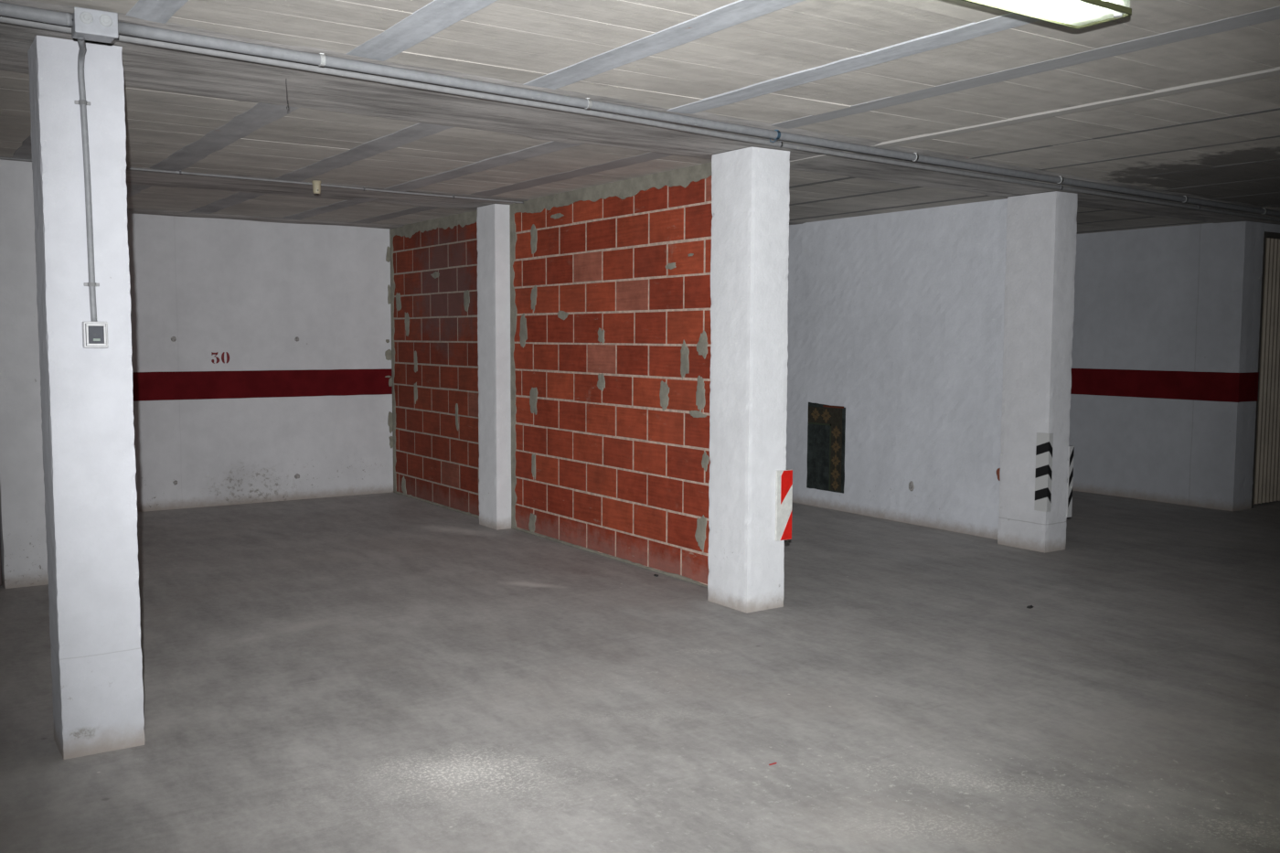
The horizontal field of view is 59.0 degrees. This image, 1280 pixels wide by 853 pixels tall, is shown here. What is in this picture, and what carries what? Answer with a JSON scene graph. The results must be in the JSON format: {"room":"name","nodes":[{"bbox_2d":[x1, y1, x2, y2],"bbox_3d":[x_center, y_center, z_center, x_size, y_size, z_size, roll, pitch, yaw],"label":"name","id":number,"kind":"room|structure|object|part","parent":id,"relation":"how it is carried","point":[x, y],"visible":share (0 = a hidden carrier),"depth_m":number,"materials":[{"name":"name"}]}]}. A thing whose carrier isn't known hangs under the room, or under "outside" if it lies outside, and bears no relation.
{"room":"parking garage","nodes":[
{"label":"parking garage","id":0,"kind":"room"},
{"bbox_2d":[0,159,48,588],"bbox_3d":[-3.618,-0.340,7.091,0.758,2.630,0.199,-3,5,-34],"label":"wall","id":1,"kind":"structure","parent":0,"point":[23,533],"depth_m":6.88,"materials":[{"name":"white paint"}]},
{"bbox_2d":[0,543,1,585],"bbox_3d":[-4.345,-0.292,6.585,1.032,2.590,0.120,-3,5,-34],"label":"door","id":2,"kind":"structure","parent":1,"relation":"in","point":[0,543],"depth_m":6.95,"materials":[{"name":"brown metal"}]},
{"bbox_2d":[127,213,393,511],"bbox_3d":[-0.113,-0.781,12.825,11.784,2.630,0.209,-3,5,-34],"label":"wall","id":3,"kind":"structure","parent":0,"point":[261,350],"depth_m":10.41,"materials":[{"name":"white paint"}]},
{"bbox_2d":[389,161,712,587],"bbox_3d":[-0.887,-0.453,8.928,0.116,2.634,5.433,-3,5,-34],"label":"brick wall","id":4,"kind":"structure","parent":0,"point":[611,300],"depth_m":8.13,"materials":[{"name":"brick"}]},
{"bbox_2d":[0,490,1279,852],"bbox_3d":[1.941,1.255,4.819,17.900,0.150,16.008,-3,5,-34],"label":"floor","id":5,"kind":"structure","parent":0,"point":[383,672],"depth_m":4.95,"materials":[{"name":"concrete"}]},
{"bbox_2d":[27,35,145,759],"bbox_3d":[-2.066,-0.086,4.223,0.284,2.588,0.282,-3,5,-34],"label":"concrete pillar","id":6,"kind":"structure","parent":5,"relation":"on","point":[86,394],"depth_m":4.11,"materials":[{"name":"white paint"}]},
{"bbox_2d":[74,37,99,321],"bbox_3d":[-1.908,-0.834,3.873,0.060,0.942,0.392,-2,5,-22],"label":"conduit","id":7,"kind":"object","parent":6,"relation":"attached to","point":[82,102],"visible":1,"depth_m":4.03,"materials":[{"name":"grey plastic"}]},
{"bbox_2d":[81,321,107,348],"bbox_3d":[-1.964,-0.331,4.074,0.080,0.095,0.047,-3,5,-34],"label":"light switch","id":8,"kind":"object","parent":6,"relation":"attached to","point":[94,334],"visible":1,"depth_m":4.06,"materials":[{"name":"white plastic"}]},
{"bbox_3d":[-1.952,-0.329,4.058,0.064,0.079,0.008,-3,5,-34],"label":"frame","id":9,"kind":"part","parent":8,"relation":"part of","materials":[{"name":"white plastic"}]},
{"bbox_2d":[476,203,511,529],"bbox_3d":[-1.122,-0.476,9.192,0.282,2.588,0.330,-3,5,-34],"label":"concrete pillar","id":10,"kind":"structure","parent":5,"relation":"on","point":[493,233],"depth_m":9.06,"materials":[{"name":"white paint"}]},
{"bbox_2d":[707,146,789,613],"bbox_3d":[0.621,-0.256,6.498,0.285,2.588,0.364,-3,5,-34],"label":"concrete pillar","id":11,"kind":"structure","parent":5,"relation":"on","point":[751,196],"depth_m":6.37,"materials":[{"name":"white paint"}]},
{"bbox_2d":[775,469,792,542],"bbox_3d":[0.801,0.456,6.498,0.120,0.421,0.094,-3,5,-34],"label":"guard","id":12,"kind":"object","parent":11,"relation":"attached to","point":[784,480],"visible":0.94,"depth_m":6.46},
{"bbox_2d":[997,191,1077,553],"bbox_3d":[2.926,-0.393,8.337,0.253,2.588,0.422,-3,5,-34],"label":"concrete pillar","id":13,"kind":"structure","parent":5,"relation":"on","point":[1041,228],"depth_m":8.23,"materials":[{"name":"white paint"}]},
{"bbox_2d":[1034,432,1053,511],"bbox_3d":[2.925,0.329,8.190,0.051,0.568,0.106,-3,5,-34],"label":"guard","id":14,"kind":"object","parent":13,"relation":"attached to","point":[1044,446],"visible":1,"depth_m":8.16,"materials":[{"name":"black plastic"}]},
{"bbox_2d":[1066,445,1074,517],"bbox_3d":[3.130,0.402,8.335,0.057,0.525,0.106,-3,5,-34],"label":"guard","id":15,"kind":"object","parent":13,"relation":"attached to","point":[1070,478],"visible":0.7,"depth_m":8.29,"materials":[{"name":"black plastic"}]},
{"bbox_2d":[0,0,1279,234],"bbox_3d":[1.886,-1.511,4.696,17.500,0.216,15.839,-3,5,-34],"label":"ceiling","id":16,"kind":"structure","parent":0,"point":[1172,97],"depth_m":5.00,"materials":[{"name":"concrete"}]},
{"bbox_2d":[0,156,523,203],"bbox_3d":[-4.353,-1.537,6.156,8.606,0.024,0.078,-3,6,-36],"label":"conduit","id":17,"kind":"object","parent":16,"relation":"attached to","point":[179,172],"visible":0.94,"depth_m":7.58,"materials":[{"name":"grey plastic"}]},
{"bbox_2d":[311,180,321,194],"bbox_3d":[-2.189,-1.618,7.656,0.062,0.088,0.062,-3,5,-34],"label":"socket","id":18,"kind":"object","parent":16,"relation":"attached to","point":[316,184],"visible":1,"depth_m":7.63,"materials":[{"name":"beige plastic"}]},
{"bbox_2d":[0,1,1279,216],"bbox_3d":[1.034,-1.475,5.912,17.393,0.063,0.120,-3,6,-38],"label":"conduit","id":19,"kind":"object","parent":16,"relation":"attached to","point":[6,9],"visible":0.99,"depth_m":4.73,"materials":[{"name":"grey plastic"}]},
{"bbox_2d":[71,6,118,42],"bbox_3d":[-1.768,-1.298,3.661,0.128,0.080,0.119,-3,5,-34],"label":"junction box","id":20,"kind":"object","parent":19,"relation":"attached to","point":[92,25],"visible":0.98,"depth_m":3.62,"materials":[{"name":"plastic"}]},
{"bbox_2d":[0,15,1279,221],"bbox_3d":[0.928,-1.500,6.063,17.398,0.034,0.157,-3,6,-38],"label":"conduit","id":21,"kind":"object","parent":16,"relation":"attached to","point":[5,19],"visible":0.95,"depth_m":4.99,"materials":[{"name":"grey plastic"}]},
{"bbox_2d":[961,0,1131,29],"bbox_3d":[0.846,-1.224,2.986,1.288,0.110,0.191,-3,5,-34],"label":"ceiling light","id":22,"kind":"object","parent":16,"relation":"attached to","point":[1080,6],"visible":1,"depth_m":3.29,"materials":[{"name":"white plastic"}]},
{"bbox_2d":[785,198,1007,539],"bbox_3d":[1.438,-0.605,10.669,0.141,2.630,5.167,-3,5,-34],"label":"wall","id":23,"kind":"structure","parent":0,"point":[895,320],"depth_m":9.42,"materials":[{"name":"white paint"}]},
{"bbox_2d":[806,402,845,493],"bbox_3d":[1.681,0.187,10.240,0.019,0.796,0.484,-3,5,-34],"label":"rug","id":24,"kind":"object","parent":23,"relation":"attached to","point":[826,423],"visible":1,"depth_m":10.23,"materials":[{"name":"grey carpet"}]},
{"bbox_2d":[1068,221,1258,511],"bbox_3d":[4.015,-0.728,12.351,0.328,2.630,5.262,-3,5,-34],"label":"wall","id":25,"kind":"structure","parent":0,"point":[1163,384],"depth_m":10.68,"materials":[{"name":"white paint"}]},
{"bbox_2d":[1243,222,1265,509],"bbox_3d":[5.489,-0.563,10.331,0.195,2.630,0.233,-3,5,-34],"label":"wall","id":26,"kind":"structure","parent":0,"point":[1260,230],"depth_m":10.24,"materials":[{"name":"white paint"}]},
{"bbox_2d":[1264,223,1279,233],"bbox_3d":[6.646,-1.874,10.979,2.564,0.110,0.185,-3,5,-34],"label":"lintel","id":27,"kind":"object","parent":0,"point":[1270,228],"visible":0.38,"depth_m":10.26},
{"bbox_2d":[1250,231,1279,508],"bbox_3d":[6.663,-0.560,11.043,2.570,2.520,0.088,-3,5,-34],"label":"door","id":28,"kind":"structure","parent":27,"relation":"attached to","point":[1266,453],"depth_m":10.49,"materials":[{"name":"beige metal"}]}
]}

